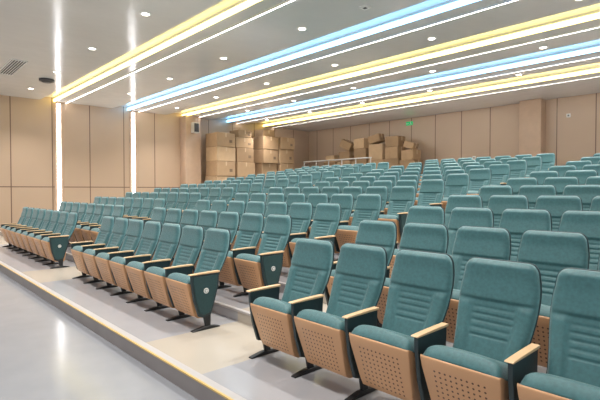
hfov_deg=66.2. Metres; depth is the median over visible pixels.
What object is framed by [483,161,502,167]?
chair
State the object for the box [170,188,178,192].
chair
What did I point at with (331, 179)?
chair
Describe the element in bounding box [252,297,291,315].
seat cushion
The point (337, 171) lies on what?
chair
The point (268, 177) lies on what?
chair
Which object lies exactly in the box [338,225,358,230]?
seat cushion
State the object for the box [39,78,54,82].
ceiling speaker
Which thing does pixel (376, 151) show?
cardboard box
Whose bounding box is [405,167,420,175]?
chair
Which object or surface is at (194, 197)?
chair
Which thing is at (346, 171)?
chair
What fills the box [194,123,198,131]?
speaker grille
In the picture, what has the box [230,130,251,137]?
cardboard box
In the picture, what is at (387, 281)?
seat cushion
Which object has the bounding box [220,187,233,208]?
chair
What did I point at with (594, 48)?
strip light
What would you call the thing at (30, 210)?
chair
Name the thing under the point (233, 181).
chair
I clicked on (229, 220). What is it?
chair
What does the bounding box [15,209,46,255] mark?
chair
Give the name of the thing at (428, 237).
chair
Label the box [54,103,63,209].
strip light
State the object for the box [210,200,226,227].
chair
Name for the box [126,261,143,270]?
seat cushion
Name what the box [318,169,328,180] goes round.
chair
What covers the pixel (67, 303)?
trim
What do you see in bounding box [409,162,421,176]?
chair
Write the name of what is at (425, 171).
chair
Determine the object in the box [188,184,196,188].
chair
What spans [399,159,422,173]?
cardboard box
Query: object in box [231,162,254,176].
cardboard box
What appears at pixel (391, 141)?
cardboard box
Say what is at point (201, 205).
chair
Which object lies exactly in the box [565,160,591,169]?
chair
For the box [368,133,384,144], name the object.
cardboard box
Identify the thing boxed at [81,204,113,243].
chair
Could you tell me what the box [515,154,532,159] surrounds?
chair
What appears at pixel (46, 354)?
floor
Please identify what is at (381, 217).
seat cushion
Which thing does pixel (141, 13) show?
recessed light
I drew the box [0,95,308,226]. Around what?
wall
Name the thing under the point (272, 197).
chair
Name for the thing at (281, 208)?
chair
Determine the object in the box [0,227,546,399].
floor
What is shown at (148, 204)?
chair
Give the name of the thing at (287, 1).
strip light
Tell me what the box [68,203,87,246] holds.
chair
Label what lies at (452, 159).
chair
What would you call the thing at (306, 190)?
chair
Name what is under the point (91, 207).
chair
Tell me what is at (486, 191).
chair
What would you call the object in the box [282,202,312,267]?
chair
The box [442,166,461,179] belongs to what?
chair
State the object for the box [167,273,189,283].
seat cushion
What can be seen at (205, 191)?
chair
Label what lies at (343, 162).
cardboard box
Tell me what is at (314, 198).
chair
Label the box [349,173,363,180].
chair
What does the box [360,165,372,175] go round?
chair
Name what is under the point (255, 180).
chair
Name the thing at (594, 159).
chair
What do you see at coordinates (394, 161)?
cardboard box
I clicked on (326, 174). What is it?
chair
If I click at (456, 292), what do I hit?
seat cushion
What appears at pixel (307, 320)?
seat cushion
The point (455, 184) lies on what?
chair
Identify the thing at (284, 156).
cardboard box
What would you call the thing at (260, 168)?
cardboard box
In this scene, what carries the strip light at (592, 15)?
attached to the ceiling at (218, 7)
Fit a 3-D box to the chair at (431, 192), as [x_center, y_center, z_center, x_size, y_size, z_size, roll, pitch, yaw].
[2.291,0.144,8.341,0.612,1.049,0.582,-1,2,-43]
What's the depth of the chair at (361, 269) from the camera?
3.56 m
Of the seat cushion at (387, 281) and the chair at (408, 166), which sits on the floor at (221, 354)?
the chair at (408, 166)
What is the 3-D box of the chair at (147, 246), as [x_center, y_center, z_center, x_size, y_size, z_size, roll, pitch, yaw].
[-2.287,0.835,6.461,0.588,1.049,0.568,-1,2,-43]
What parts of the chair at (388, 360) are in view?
seat panel, backrest, armrest, panel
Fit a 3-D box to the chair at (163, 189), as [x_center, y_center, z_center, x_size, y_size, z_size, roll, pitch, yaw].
[-4.332,0.148,14.143,0.588,1.049,0.568,-1,2,-43]
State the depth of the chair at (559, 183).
6.88 m
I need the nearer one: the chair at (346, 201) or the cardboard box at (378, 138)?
the chair at (346, 201)
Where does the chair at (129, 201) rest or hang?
on the floor at (221, 354)
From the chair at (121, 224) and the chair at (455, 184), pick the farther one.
the chair at (455, 184)
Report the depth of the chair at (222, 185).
13.60 m
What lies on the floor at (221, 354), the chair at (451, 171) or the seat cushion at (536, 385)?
the chair at (451, 171)
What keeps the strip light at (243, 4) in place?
attached to the ceiling at (218, 7)
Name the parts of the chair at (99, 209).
seat panel, panel, backrest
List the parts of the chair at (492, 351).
seat panel, backrest, armrest, panel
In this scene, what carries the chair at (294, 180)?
on the floor at (221, 354)
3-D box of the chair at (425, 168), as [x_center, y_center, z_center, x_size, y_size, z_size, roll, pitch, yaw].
[3.178,-0.314,11.486,0.588,1.049,0.568,-1,2,-43]
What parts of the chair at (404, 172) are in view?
backrest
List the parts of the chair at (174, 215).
backrest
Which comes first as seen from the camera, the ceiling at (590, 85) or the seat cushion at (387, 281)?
the seat cushion at (387, 281)
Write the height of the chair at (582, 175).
1.049 m
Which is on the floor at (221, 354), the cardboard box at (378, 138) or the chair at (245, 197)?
the chair at (245, 197)
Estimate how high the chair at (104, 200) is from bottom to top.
1.049 m
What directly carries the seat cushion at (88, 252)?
on the chair at (121, 224)
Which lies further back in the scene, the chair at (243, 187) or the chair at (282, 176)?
the chair at (282, 176)
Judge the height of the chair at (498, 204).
1.049 m
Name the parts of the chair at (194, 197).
backrest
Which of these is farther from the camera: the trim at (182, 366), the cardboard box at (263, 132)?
the cardboard box at (263, 132)
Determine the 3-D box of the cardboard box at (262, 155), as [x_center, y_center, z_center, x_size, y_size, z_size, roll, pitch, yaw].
[-1.859,-2.276,24.286,0.989,0.703,0.995,-1,2,-44]
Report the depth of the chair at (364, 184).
9.67 m
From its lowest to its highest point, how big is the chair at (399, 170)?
1.049 m
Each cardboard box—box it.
[205,176,230,181]
[206,132,234,147]
[206,146,234,161]
[206,161,234,175]
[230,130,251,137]
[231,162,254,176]
[233,137,252,148]
[235,147,253,162]
[253,136,278,149]
[253,149,277,163]
[255,129,273,136]
[255,163,276,176]
[277,163,293,170]
[278,137,293,149]
[278,149,293,163]
[324,162,336,165]
[326,155,338,161]
[337,161,351,164]
[339,139,353,151]
[339,151,353,161]
[352,160,367,165]
[354,138,369,148]
[354,148,368,160]
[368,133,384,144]
[368,159,382,168]
[369,144,384,159]
[383,158,400,168]
[385,136,404,146]
[385,146,404,158]
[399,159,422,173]
[401,149,420,159]
[403,141,418,149]
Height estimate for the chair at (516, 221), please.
1.049 m
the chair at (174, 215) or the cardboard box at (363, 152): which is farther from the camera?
the cardboard box at (363, 152)
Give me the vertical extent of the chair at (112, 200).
1.049 m
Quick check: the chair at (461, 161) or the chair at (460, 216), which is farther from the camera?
the chair at (461, 161)
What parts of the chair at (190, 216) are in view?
backrest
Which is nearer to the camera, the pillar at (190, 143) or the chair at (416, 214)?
the chair at (416, 214)
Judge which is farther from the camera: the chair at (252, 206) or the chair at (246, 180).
the chair at (246, 180)
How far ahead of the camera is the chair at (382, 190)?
8.15 m
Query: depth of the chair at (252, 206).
7.79 m
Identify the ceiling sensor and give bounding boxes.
[359,4,371,9]
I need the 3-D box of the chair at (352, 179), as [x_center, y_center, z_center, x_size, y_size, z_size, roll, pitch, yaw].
[1.038,-0.045,11.067,0.588,1.049,0.568,-1,2,-43]
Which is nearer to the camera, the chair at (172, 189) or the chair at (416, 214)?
the chair at (416, 214)
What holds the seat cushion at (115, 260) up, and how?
on the chair at (147, 246)
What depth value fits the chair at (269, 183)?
13.44 m
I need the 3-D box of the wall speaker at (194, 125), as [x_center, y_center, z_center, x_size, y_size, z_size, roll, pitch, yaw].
[-4.938,-3.391,21.633,0.320,0.480,0.318,-1,2,-43]
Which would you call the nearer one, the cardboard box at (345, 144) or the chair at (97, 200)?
the chair at (97, 200)
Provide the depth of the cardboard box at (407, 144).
21.05 m
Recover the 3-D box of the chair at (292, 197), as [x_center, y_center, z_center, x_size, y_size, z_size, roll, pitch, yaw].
[-0.238,0.404,8.345,0.588,1.049,0.568,-1,2,-43]
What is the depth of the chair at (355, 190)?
8.63 m
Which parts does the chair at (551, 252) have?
seat panel, backrest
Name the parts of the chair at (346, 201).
panel, backrest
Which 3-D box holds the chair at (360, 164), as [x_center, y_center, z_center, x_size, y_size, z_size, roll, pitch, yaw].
[1.997,-0.821,16.866,0.588,1.049,0.568,-1,2,-43]
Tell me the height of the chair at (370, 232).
1.049 m
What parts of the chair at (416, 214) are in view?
seat panel, backrest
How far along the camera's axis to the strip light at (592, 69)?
16.82 m
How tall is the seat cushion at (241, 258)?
0.203 m
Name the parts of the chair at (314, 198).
backrest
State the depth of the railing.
22.82 m
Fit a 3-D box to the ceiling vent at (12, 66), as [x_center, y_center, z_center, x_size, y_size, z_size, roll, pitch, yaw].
[-8.238,-3.779,13.140,0.400,0.014,2.000,-1,2,-43]
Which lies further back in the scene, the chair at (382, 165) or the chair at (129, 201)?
the chair at (382, 165)
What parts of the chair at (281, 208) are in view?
seat panel, backrest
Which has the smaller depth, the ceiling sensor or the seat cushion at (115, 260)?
the seat cushion at (115, 260)
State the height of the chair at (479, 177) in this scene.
1.049 m
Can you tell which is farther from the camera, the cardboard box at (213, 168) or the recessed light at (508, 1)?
the cardboard box at (213, 168)
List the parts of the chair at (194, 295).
seat panel, armrest, panel, panel, backrest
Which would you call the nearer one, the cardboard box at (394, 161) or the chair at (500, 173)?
the chair at (500, 173)
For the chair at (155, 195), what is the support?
on the floor at (221, 354)
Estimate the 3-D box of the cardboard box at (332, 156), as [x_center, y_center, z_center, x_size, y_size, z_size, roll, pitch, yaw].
[1.828,-2.207,24.842,0.600,0.353,0.708,-1,2,-37]
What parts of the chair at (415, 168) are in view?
backrest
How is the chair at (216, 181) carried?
on the floor at (221, 354)
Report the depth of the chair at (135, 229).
6.82 m
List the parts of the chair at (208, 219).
backrest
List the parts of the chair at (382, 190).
backrest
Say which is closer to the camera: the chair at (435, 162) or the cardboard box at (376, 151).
the chair at (435, 162)
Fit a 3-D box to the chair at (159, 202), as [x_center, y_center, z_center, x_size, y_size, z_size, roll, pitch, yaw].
[-3.375,0.490,10.371,0.612,1.049,0.582,-1,2,-43]
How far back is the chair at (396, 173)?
11.36 m
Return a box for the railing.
[304,157,371,167]
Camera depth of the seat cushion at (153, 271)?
5.45 m
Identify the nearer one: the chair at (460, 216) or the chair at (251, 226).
the chair at (460, 216)
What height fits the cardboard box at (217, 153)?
0.683 m
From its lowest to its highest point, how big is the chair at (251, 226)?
1.049 m
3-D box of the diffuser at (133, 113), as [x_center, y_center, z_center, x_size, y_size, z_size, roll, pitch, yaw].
[-7.357,-1.652,20.339,0.120,4.420,0.024,-1,2,-43]
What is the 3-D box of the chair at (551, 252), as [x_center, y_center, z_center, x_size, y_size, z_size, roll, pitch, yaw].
[1.803,0.772,3.403,0.588,1.049,0.568,-1,2,-43]
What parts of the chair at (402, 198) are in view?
seat panel, backrest, panel, panel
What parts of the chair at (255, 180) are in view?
backrest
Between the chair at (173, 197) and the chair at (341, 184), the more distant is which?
the chair at (173, 197)
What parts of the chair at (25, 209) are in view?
seat panel, backrest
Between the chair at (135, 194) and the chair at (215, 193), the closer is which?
the chair at (215, 193)
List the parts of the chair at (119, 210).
seat panel, backrest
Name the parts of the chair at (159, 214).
backrest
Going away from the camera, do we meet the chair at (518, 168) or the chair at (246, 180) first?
the chair at (518, 168)
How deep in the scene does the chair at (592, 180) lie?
6.58 m
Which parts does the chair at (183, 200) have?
backrest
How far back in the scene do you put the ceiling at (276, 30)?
10.92 m
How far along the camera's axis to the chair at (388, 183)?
9.22 m
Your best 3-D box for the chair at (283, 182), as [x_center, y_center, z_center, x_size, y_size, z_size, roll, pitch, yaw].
[-0.643,-0.085,12.883,0.612,1.049,0.582,-1,2,-43]
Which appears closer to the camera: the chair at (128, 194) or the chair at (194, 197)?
the chair at (194, 197)
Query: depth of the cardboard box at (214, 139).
21.96 m
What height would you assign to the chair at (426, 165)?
1.049 m
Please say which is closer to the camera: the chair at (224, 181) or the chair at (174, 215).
the chair at (174, 215)
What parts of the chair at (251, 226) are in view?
seat panel, armrest, panel, backrest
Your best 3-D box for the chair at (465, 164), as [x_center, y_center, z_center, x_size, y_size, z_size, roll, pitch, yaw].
[4.247,-0.449,11.695,0.588,1.049,0.568,-1,2,-43]
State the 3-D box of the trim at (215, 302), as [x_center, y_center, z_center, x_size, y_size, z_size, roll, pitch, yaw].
[-2.852,1.213,7.604,0.048,0.024,25.000,-1,2,-43]
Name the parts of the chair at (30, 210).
seat panel, backrest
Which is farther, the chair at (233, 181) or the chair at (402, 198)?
the chair at (233, 181)
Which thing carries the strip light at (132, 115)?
attached to the wall at (96, 145)
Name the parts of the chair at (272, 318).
armrest, panel, seat panel, armrest, panel, backrest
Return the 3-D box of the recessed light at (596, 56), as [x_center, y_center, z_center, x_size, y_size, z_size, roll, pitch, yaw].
[5.164,-3.811,14.903,0.060,0.025,24.940,-1,2,-43]
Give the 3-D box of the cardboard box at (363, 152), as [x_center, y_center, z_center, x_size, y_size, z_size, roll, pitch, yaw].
[3.221,-2.301,23.410,0.770,0.603,0.600,1,2,43]
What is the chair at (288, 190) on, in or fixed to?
on the floor at (221, 354)
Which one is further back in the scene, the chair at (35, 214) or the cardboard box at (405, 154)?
the cardboard box at (405, 154)
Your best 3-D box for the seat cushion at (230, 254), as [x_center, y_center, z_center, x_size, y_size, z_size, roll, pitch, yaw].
[-0.933,0.764,6.195,0.346,0.203,0.486,-1,2,-43]
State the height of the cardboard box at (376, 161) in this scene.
0.753 m
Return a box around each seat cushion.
[72,246,82,251]
[83,249,94,255]
[96,252,108,259]
[110,257,124,264]
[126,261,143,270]
[145,266,164,276]
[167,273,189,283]
[227,251,232,257]
[236,253,259,262]
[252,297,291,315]
[295,309,344,331]
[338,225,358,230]
[351,325,414,352]
[379,215,398,220]
[384,278,389,286]
[423,345,507,380]
[451,289,459,299]
[467,191,478,193]
[520,372,599,399]
[539,304,550,317]
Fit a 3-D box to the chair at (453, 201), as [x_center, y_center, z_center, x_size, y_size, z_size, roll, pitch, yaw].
[1.990,0.457,5.934,0.588,1.049,0.622,-1,2,-43]
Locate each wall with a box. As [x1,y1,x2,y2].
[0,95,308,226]
[309,93,599,168]
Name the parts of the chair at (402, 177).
backrest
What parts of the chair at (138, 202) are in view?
backrest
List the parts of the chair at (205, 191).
backrest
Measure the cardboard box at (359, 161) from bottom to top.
0.753 m
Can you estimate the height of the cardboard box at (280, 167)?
0.723 m
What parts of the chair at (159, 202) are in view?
backrest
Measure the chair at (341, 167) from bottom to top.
1.049 m
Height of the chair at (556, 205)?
1.049 m
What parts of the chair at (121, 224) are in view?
seat panel, armrest, panel, backrest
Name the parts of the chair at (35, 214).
seat panel, backrest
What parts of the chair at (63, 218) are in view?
seat panel, panel, backrest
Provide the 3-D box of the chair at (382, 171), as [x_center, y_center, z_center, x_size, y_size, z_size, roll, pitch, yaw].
[1.999,-0.342,12.761,0.588,1.049,0.622,-1,2,-43]
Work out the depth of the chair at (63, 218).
9.47 m
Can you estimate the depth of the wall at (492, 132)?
19.75 m
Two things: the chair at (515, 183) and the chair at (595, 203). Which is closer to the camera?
the chair at (595, 203)
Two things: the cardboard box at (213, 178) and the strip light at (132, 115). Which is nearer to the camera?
the strip light at (132, 115)
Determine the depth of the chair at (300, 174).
15.13 m
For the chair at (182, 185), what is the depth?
15.31 m
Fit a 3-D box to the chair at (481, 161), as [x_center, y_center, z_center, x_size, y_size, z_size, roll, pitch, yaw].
[4.931,-0.593,12.324,0.588,1.049,0.568,-1,2,-43]
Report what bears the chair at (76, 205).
on the floor at (221, 354)
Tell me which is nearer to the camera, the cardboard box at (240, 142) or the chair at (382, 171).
the chair at (382, 171)
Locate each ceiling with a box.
[0,0,221,99]
[46,0,599,123]
[55,0,427,107]
[131,0,599,114]
[189,18,599,119]
[265,72,599,131]
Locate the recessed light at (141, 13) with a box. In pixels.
[140,12,150,15]
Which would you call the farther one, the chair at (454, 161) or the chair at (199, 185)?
the chair at (199, 185)
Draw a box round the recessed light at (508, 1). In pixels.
[138,0,515,111]
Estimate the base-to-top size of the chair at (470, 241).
1.049 m
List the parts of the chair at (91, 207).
seat panel, backrest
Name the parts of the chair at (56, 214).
seat panel, panel, backrest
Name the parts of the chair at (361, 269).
seat panel, backrest, armrest, panel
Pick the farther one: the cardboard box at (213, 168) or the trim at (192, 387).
the cardboard box at (213, 168)
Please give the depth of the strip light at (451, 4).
11.16 m
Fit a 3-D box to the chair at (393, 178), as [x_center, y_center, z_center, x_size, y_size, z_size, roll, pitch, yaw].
[1.811,-0.027,10.230,0.588,1.049,0.568,-1,2,-43]
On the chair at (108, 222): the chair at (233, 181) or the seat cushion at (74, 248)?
the seat cushion at (74, 248)
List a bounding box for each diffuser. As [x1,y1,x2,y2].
[57,104,60,209]
[132,112,134,192]
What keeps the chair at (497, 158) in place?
on the floor at (221, 354)
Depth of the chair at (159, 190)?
14.62 m
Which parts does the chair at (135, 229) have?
seat panel, panel, armrest, backrest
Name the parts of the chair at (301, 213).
seat panel, panel, backrest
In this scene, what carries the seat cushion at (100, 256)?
on the chair at (135, 229)
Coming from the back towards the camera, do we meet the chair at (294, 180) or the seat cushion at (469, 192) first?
the chair at (294, 180)
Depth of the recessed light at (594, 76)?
17.47 m
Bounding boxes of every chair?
[0,207,28,248]
[5,207,34,250]
[10,208,39,253]
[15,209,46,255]
[21,209,53,258]
[27,210,60,261]
[33,211,68,264]
[41,212,78,268]
[59,201,66,211]
[65,202,73,212]
[68,202,80,243]
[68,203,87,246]
[70,203,95,241]
[71,216,114,283]
[74,204,104,241]
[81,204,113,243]
[82,217,128,289]
[90,205,124,242]
[93,196,101,204]
[95,219,144,295]
[100,197,108,204]
[108,197,116,205]
[109,221,161,302]
[115,197,124,204]
[123,197,133,216]
[123,198,143,218]
[125,192,132,198]
[125,223,181,311]
[129,198,153,220]
[133,192,140,198]
[134,207,166,255]
[140,192,149,198]
[143,198,165,222]
[144,225,204,320]
[149,192,158,201]
[150,208,181,260]
[154,188,161,192]
[158,192,167,205]
[162,188,169,195]
[164,192,189,222]
[165,192,178,209]
[166,228,230,332]
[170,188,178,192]
[170,209,198,266]
[174,210,217,273]
[179,184,187,190]
[179,188,188,193]
[182,192,201,214]
[186,187,209,208]
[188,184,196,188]
[189,188,198,194]
[194,211,239,288]
[195,199,210,225]
[197,184,206,190]
[207,183,215,194]
[208,187,221,205]
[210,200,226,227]
[213,180,221,186]
[217,183,226,197]
[219,212,263,296]
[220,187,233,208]
[222,180,230,186]
[227,200,245,227]
[228,183,237,199]
[231,201,265,250]
[232,180,241,191]
[234,193,249,210]
[234,214,291,299]
[237,183,249,192]
[238,193,266,230]
[242,179,251,192]
[246,238,333,377]
[249,183,262,200]
[253,179,263,185]
[255,202,287,254]
[262,176,275,190]
[262,179,275,194]
[264,193,284,217]
[266,178,288,195]
[266,187,282,202]
[276,175,286,184]
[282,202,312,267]
[284,187,300,201]
[286,193,305,214]
[288,175,299,186]
[289,203,340,255]
[294,243,387,399]
[298,172,308,182]
[298,182,312,192]
[300,174,312,181]
[302,187,319,202]
[306,193,328,237]
[309,194,353,260]
[310,171,320,186]
[314,171,334,186]
[315,181,330,192]
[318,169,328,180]
[321,186,339,202]
[324,220,396,327]
[325,177,339,186]
[330,168,340,177]
[332,181,349,193]
[335,194,381,248]
[337,166,346,178]
[340,165,358,179]
[340,168,353,180]
[342,176,356,185]
[342,186,362,213]
[348,186,387,225]
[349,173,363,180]
[349,249,454,399]
[352,181,369,193]
[353,163,363,172]
[359,176,375,185]
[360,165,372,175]
[365,163,375,168]
[366,172,380,179]
[371,169,384,175]
[373,180,392,204]
[377,162,388,171]
[377,222,448,323]
[378,186,415,242]
[379,175,396,186]
[383,171,399,180]
[384,180,417,214]
[387,168,402,175]
[389,206,444,277]
[390,165,404,173]
[399,175,418,195]
[402,171,419,189]
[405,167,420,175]
[407,165,421,171]
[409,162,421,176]
[414,174,442,204]
[414,179,444,206]
[416,170,441,196]
[417,167,440,190]
[419,164,439,184]
[420,161,438,180]
[420,257,541,399]
[421,159,438,176]
[440,158,454,167]
[441,160,456,169]
[441,163,458,173]
[441,173,469,210]
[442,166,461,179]
[443,169,465,195]
[443,226,510,342]
[444,195,482,228]
[447,207,493,256]
[457,157,472,163]
[459,160,475,165]
[462,162,479,169]
[465,165,484,173]
[467,168,490,194]
[475,157,490,161]
[479,159,496,164]
[479,185,512,207]
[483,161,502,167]
[487,195,528,227]
[489,164,509,184]
[494,155,510,160]
[499,208,551,260]
[500,157,517,163]
[506,160,526,177]
[506,177,537,194]
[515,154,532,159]
[517,230,589,367]
[517,267,599,399]
[518,185,556,208]
[522,156,541,176]
[529,171,558,184]
[534,195,582,230]
[536,153,554,170]
[543,177,578,194]
[548,165,576,176]
[558,210,599,269]
[562,185,599,210]
[564,170,597,184]
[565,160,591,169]
[580,156,599,163]
[582,164,599,175]
[585,176,599,184]
[589,196,599,210]
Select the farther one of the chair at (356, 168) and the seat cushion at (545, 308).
the chair at (356, 168)
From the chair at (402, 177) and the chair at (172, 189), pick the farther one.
the chair at (172, 189)
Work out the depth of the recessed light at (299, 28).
9.95 m
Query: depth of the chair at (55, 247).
8.91 m
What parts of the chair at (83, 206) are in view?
backrest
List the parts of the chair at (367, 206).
seat panel, backrest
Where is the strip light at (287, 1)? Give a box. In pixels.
[65,0,293,102]
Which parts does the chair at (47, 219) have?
seat panel, panel, backrest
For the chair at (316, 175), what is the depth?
14.62 m
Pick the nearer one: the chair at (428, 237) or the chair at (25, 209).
the chair at (428, 237)
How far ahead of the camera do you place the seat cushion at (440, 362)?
2.65 m
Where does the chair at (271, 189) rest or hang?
on the floor at (221, 354)
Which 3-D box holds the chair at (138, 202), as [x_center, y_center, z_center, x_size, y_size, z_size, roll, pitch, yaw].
[-4.151,0.472,11.212,0.588,1.049,0.568,-1,2,-43]
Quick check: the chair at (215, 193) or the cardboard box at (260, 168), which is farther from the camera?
the cardboard box at (260, 168)
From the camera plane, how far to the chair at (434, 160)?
14.74 m
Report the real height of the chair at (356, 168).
1.049 m
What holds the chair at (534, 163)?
on the floor at (221, 354)
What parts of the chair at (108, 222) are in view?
seat panel, panel, panel, backrest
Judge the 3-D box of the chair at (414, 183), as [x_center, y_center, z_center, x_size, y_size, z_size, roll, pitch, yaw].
[1.902,0.135,8.764,0.588,1.049,0.568,-1,2,-43]
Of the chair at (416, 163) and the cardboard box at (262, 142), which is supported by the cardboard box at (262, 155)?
the cardboard box at (262, 142)
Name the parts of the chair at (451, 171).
backrest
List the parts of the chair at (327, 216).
seat panel, backrest, armrest, panel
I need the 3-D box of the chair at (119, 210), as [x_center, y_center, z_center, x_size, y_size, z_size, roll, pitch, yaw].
[-4.058,0.634,9.742,0.612,1.049,0.582,-1,2,-43]
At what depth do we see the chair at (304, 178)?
13.61 m
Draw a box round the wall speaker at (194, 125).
[191,122,199,132]
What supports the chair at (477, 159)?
on the floor at (221, 354)
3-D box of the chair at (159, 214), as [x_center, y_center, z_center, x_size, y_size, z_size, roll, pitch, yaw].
[-2.783,0.664,8.364,0.588,1.049,0.622,-1,2,-43]
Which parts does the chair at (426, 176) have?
backrest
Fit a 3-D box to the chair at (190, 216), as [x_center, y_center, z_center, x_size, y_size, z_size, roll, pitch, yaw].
[-1.991,0.682,7.508,0.588,1.049,0.568,-1,2,-43]
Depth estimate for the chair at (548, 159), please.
12.18 m
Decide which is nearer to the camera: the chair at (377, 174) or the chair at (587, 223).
the chair at (587, 223)
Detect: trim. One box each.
[0,231,250,315]
[0,261,246,399]
[0,263,233,399]
[0,265,226,399]
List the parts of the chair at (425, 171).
backrest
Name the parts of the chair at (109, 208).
seat panel, backrest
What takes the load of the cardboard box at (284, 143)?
on the cardboard box at (284, 156)
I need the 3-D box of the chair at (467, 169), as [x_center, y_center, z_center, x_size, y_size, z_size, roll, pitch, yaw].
[3.951,-0.296,10.649,0.588,1.049,0.568,-1,2,-43]
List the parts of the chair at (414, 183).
backrest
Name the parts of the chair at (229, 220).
backrest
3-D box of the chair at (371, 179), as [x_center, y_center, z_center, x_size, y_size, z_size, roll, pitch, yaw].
[1.425,-0.036,10.648,0.588,1.049,0.568,-1,2,-43]
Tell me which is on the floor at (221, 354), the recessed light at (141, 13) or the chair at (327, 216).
the chair at (327, 216)
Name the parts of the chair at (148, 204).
backrest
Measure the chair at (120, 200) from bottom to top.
1.049 m
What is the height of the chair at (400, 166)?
1.049 m
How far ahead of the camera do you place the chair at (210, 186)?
14.04 m
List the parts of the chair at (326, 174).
backrest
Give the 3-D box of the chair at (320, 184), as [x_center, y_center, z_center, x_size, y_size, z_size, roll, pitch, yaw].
[0.355,0.099,10.439,0.588,1.049,0.568,-1,2,-43]
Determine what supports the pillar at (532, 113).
attached to the wall at (492, 132)
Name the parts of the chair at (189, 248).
seat panel, armrest, panel, backrest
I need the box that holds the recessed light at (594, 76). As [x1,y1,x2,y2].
[272,76,599,127]
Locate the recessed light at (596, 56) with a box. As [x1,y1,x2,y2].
[236,56,599,123]
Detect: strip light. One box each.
[53,0,260,101]
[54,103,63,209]
[127,0,478,110]
[129,111,136,192]
[182,10,599,115]
[227,44,599,121]
[263,66,599,126]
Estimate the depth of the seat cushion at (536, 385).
2.28 m
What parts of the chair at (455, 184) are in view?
seat panel, backrest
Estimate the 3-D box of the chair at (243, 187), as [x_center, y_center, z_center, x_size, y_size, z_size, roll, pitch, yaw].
[-1.715,0.050,12.678,0.588,1.049,0.568,-1,2,-43]
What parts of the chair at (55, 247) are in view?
seat panel, panel, panel, backrest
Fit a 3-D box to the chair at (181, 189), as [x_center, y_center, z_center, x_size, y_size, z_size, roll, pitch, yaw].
[-3.558,0.166,13.306,0.588,1.049,0.568,-1,2,-43]
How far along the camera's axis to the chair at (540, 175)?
7.94 m
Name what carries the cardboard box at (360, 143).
on the cardboard box at (363, 152)
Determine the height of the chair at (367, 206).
1.049 m
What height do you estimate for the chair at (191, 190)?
1.049 m
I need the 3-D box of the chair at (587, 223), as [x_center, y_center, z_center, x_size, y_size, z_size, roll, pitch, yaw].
[2.486,0.628,4.031,0.588,1.049,0.568,-1,2,-43]
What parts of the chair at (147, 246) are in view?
seat panel, armrest, panel, backrest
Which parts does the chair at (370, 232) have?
panel, seat panel, backrest, panel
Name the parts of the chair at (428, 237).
seat panel, backrest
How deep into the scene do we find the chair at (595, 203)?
4.95 m
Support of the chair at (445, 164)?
on the floor at (221, 354)
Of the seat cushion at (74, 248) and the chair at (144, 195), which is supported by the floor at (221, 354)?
the chair at (144, 195)
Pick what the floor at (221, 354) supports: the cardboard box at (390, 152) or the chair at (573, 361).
the chair at (573, 361)
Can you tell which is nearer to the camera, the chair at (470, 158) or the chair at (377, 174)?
the chair at (377, 174)
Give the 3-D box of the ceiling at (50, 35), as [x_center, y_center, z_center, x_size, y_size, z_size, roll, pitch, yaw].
[-4.811,-3.695,5.688,8.760,0.140,25.000,-1,2,-43]
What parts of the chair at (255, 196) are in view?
backrest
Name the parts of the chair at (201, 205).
backrest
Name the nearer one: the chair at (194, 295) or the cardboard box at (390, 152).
the chair at (194, 295)
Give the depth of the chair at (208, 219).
7.16 m
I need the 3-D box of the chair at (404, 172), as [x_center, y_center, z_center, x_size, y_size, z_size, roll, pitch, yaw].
[2.494,-0.171,10.858,0.588,1.049,0.568,-1,2,-43]
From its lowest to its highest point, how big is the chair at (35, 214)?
1.049 m
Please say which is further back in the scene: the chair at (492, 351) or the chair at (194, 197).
the chair at (194, 197)
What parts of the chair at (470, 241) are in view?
seat panel, backrest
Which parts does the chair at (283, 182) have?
backrest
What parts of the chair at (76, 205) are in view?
backrest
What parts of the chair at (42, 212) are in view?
seat panel, backrest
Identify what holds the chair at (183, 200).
on the floor at (221, 354)
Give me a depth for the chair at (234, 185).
13.11 m
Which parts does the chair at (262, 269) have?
seat panel, armrest, panel, panel, backrest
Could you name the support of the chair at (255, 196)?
on the floor at (221, 354)
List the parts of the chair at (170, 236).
seat panel, armrest, panel, backrest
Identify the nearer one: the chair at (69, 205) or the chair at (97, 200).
the chair at (69, 205)
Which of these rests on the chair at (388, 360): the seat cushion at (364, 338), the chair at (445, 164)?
the seat cushion at (364, 338)
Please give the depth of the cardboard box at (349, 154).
23.83 m
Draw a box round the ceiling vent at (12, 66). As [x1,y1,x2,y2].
[0,59,27,74]
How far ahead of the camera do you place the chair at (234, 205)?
8.21 m
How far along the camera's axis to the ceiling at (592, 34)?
12.83 m
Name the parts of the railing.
rail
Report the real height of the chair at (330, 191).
1.049 m
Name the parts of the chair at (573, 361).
seat panel, backrest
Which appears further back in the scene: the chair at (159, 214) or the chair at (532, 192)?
the chair at (159, 214)
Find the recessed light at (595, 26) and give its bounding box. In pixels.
[199,26,599,116]
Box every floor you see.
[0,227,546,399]
[0,272,197,399]
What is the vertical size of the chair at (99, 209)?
1.049 m
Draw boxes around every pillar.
[180,115,200,186]
[519,98,545,155]
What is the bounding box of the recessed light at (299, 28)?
[297,27,306,30]
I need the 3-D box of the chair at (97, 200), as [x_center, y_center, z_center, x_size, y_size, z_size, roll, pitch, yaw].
[-6.104,0.426,13.325,0.588,1.049,0.622,-1,2,-43]
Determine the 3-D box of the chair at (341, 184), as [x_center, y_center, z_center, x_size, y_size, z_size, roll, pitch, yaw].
[0.742,0.108,10.020,0.588,1.049,0.568,-1,2,-43]
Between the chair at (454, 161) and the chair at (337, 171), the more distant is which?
the chair at (337, 171)
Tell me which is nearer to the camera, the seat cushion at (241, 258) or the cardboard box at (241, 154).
the seat cushion at (241, 258)
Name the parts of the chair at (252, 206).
backrest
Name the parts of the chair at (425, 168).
backrest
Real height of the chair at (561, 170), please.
1.049 m

